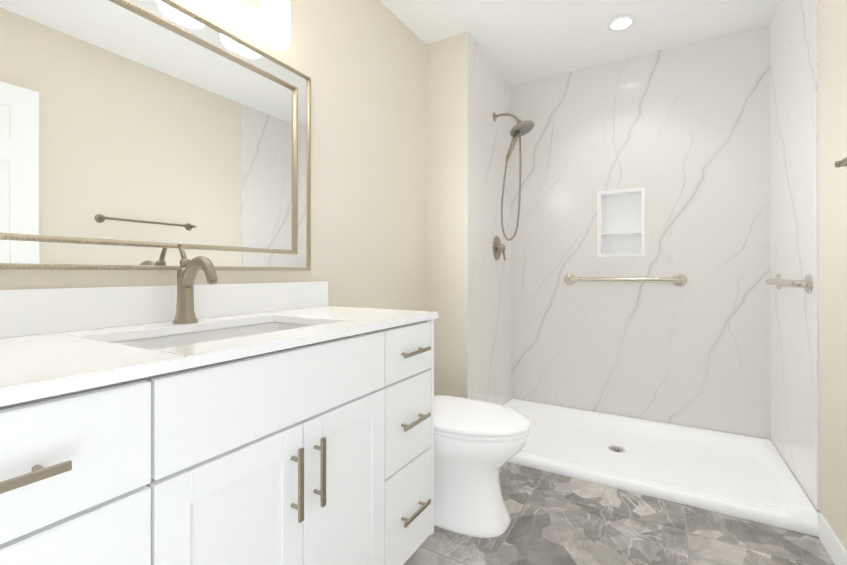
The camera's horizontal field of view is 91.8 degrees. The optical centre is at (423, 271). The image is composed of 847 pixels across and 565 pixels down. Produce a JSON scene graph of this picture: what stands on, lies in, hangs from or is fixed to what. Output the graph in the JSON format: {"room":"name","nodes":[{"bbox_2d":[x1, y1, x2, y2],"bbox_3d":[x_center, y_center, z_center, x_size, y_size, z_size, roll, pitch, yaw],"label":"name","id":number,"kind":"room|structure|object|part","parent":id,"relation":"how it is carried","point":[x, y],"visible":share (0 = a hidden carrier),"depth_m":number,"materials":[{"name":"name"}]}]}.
{"room":"bathroom","nodes":[
{"label":"bathroom","id":0,"kind":"room"},
{"bbox_2d":[0,0,425,310],"bbox_3d":[-0.484,-0.181,1.791,0.120,2.440,3.640,0,0,30],"label":"wall","id":1,"kind":"structure","parent":0,"point":[361,64],"depth_m":1.94,"materials":[{"name":"beige paint"}]},
{"bbox_2d":[0,0,310,270],"bbox_3d":[-0.738,-0.396,1.202,0.032,0.785,1.085,0,0,30],"label":"mirror","id":2,"kind":"object","parent":1,"relation":"attached to","point":[143,134],"visible":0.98,"depth_m":1.14,"materials":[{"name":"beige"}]},
{"bbox_2d":[0,281,327,336],"bbox_3d":[-0.767,0.093,1.162,0.020,0.105,1.390,0,0,30],"label":"backsplash","id":3,"kind":"structure","parent":1,"relation":"attached to","point":[23,312],"depth_m":1.10,"materials":[{"name":"white stone"}]},
{"bbox_2d":[259,0,290,49],"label":"vanity light","id":4,"kind":"object","parent":1,"relation":"attached to","point":[274,24],"depth_m":1.39,"materials":[{"name":"white glass"}]},
{"bbox_2d":[426,32,508,405],"bbox_3d":[0.337,-0.178,2.812,0.270,2.440,0.810,0,0,30],"label":"wall","id":5,"kind":"structure","parent":0,"point":[446,179],"depth_m":2.46,"materials":[{"name":"beige paint"}]},
{"bbox_2d":[380,0,779,84],"bbox_3d":[0.344,-1.453,1.313,2.035,0.100,3.640,0,0,30],"label":"ceiling","id":6,"kind":"structure","parent":0,"point":[519,41],"depth_m":2.34,"materials":[{"name":"white paint"}]},
{"bbox_2d":[606,14,635,30],"bbox_3d":[1.113,-1.395,2.311,0.152,0.008,0.152,0,0,30],"label":"recessed light","id":7,"kind":"object","parent":6,"relation":"in","point":[632,18],"depth_m":2.30,"materials":[{"name":"white"}]},
{"bbox_3d":[1.113,-1.395,2.311,0.104,0.001,0.104,0,0,30],"label":"recessed ceiling light lens","id":8,"kind":"part","parent":7,"relation":"part of","materials":[{"name":"white plastic"}]},
{"bbox_2d":[403,462,834,564],"bbox_3d":[0.344,1.087,1.305,2.035,0.100,3.640,0,0,30],"label":"floor","id":9,"kind":"structure","parent":0,"point":[557,519],"depth_m":1.60,"materials":[{"name":"grey tile"}]},
{"bbox_2d":[0,313,437,564],"bbox_3d":[-0.525,0.603,1.019,0.580,0.866,1.350,0,0,30],"label":"bathroom vanity","id":10,"kind":"object","parent":9,"relation":"on","point":[286,423],"depth_m":0.79,"materials":[{"name":"white wood"}]},
{"bbox_2d":[0,305,435,396],"bbox_3d":[-0.536,0.158,1.027,0.554,0.022,1.390,0,0,30],"label":"countertop","id":11,"kind":"structure","parent":10,"relation":"on","point":[37,360],"depth_m":0.79,"materials":[{"name":"white stone"}]},
{"bbox_2d":[172,244,217,323],"bbox_3d":[-0.632,0.033,1.142,0.174,0.225,0.064,0,0,30],"label":"faucet","id":12,"kind":"object","parent":11,"relation":"on","point":[187,272],"visible":1,"depth_m":1.15,"materials":[{"name":"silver metal"}]},
{"bbox_2d":[100,317,323,348],"bbox_3d":[-0.501,0.228,1.065,0.318,0.142,0.538,0,0,30],"label":"sink","id":13,"kind":"object","parent":11,"relation":"in","point":[154,338],"depth_m":1.17,"materials":[{"name":"white ceramic"}]},
{"bbox_2d":[434,395,530,537],"bbox_3d":[0.072,0.644,1.812,0.801,0.789,0.474,0,0,30],"label":"toilet","id":14,"kind":"object","parent":9,"relation":"on","point":[478,444],"visible":0.44,"depth_m":1.63,"materials":[{"name":"white ceramic"}]},
{"bbox_3d":[0.174,0.636,1.752,0.558,0.018,0.370,0,0,30],"label":"seat","id":15,"kind":"part","parent":14,"relation":"part of","materials":[{"name":"white plastic"}]},
{"bbox_3d":[0.174,0.609,1.753,0.566,0.031,0.378,0,0,30],"label":"lid","id":16,"kind":"part","parent":14,"relation":"part of","materials":[{"name":"white ceramic"}]},
{"bbox_2d":[503,398,817,536],"bbox_3d":[1.102,0.995,2.339,1.507,0.089,0.831,0,0,30],"label":"shower pan","id":17,"kind":"object","parent":9,"relation":"on","point":[751,478],"visible":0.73,"depth_m":2.16,"materials":[{"name":"white plastic"}]},
{"bbox_2d":[513,398,771,440],"bbox_3d":[1.230,-0.178,2.829,1.795,2.440,0.120,0,0,30],"label":"wall","id":18,"kind":"structure","parent":0,"point":[647,419],"depth_m":2.63,"materials":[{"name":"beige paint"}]},
{"bbox_2d":[466,31,513,404],"bbox_3d":[0.450,-0.225,2.729,0.008,2.348,0.780,0,0,30],"label":"wall","id":19,"kind":"structure","parent":18,"relation":"attached to","point":[489,281],"depth_m":2.68,"materials":[{"name":"white stone"}]},
{"bbox_2d":[493,236,505,260],"bbox_3d":[0.531,-0.157,2.797,0.063,0.170,0.168,0,0,30],"label":"shower valve","id":20,"kind":"object","parent":19,"relation":"attached to","point":[498,247],"visible":1,"depth_m":2.78,"materials":[{"name":"silver metal"}]},
{"bbox_2d":[493,112,533,240],"bbox_3d":[0.593,-0.638,2.701,0.269,0.872,0.164,0,0,30],"label":"shower head","id":21,"kind":"object","parent":19,"relation":"attached to","point":[520,128],"visible":1,"depth_m":2.70},
{"bbox_3d":[0.589,-0.822,2.691,0.100,0.201,0.041,0,0,30],"label":"handle","id":22,"kind":"part","parent":21,"relation":"part of","materials":[{"name":"silver metal"}]},
{"bbox_2d":[597,187,644,256],"bbox_3d":[1.324,-0.318,2.749,0.286,0.443,0.104,0,0,30],"label":"insert","id":23,"kind":"object","parent":18,"relation":"in","point":[620,222],"visible":1,"depth_m":2.77,"materials":[{"name":"white"}]},
{"bbox_2d":[514,25,765,437],"bbox_3d":[1.314,-0.225,2.706,1.525,2.348,0.008,0,0,30],"label":"wall","id":24,"kind":"structure","parent":18,"relation":"attached to","point":[711,145],"depth_m":2.61,"materials":[{"name":"white stone"}]},
{"bbox_2d":[564,274,686,286],"bbox_3d":[1.290,0.056,2.679,0.730,0.080,0.060,0,0,30],"label":"rail","id":25,"kind":"object","parent":24,"relation":"attached to","point":[679,280],"visible":1,"depth_m":2.63,"materials":[{"name":"silver metal"}]},
{"bbox_2d":[772,0,846,550],"bbox_3d":[1.171,-0.185,0.827,0.120,2.440,3.640,0,0,30],"label":"wall","id":26,"kind":"structure","parent":0,"point":[832,51],"depth_m":1.49,"materials":[{"name":"beige paint"}]},
{"bbox_2d":[766,0,819,509],"bbox_3d":[1.760,-0.227,1.965,0.008,2.348,0.780,0,0,30],"label":"wall","id":27,"kind":"structure","parent":26,"relation":"attached to","point":[792,92],"depth_m":1.91,"materials":[{"name":"white stone"}]},
{"bbox_2d":[765,274,812,293],"bbox_3d":[1.702,0.054,1.934,0.060,0.080,0.590,0,0,30],"label":"rail","id":28,"kind":"object","parent":27,"relation":"attached to","point":[806,283],"visible":1,"depth_m":1.72,"materials":[{"name":"silver metal"}]},
{"bbox_2d":[818,513,846,564],"bbox_3d":[0.140,0.988,0.955,1.795,0.095,2.590,0,0,30],"label":"baseboard","id":29,"kind":"structure","parent":26,"relation":"attached to","point":[833,545],"depth_m":1.48,"materials":[{"name":"white wood"}]},
{"bbox_2d":[834,157,846,167],"bbox_3d":[1.173,-0.334,1.020,0.069,0.054,0.609,0,0,30],"label":"towel rail","id":30,"kind":"object","parent":26,"relation":"attached to","point":[841,163],"visible":1,"depth_m":1.26,"materials":[{"name":"silver metal"}]}
]}

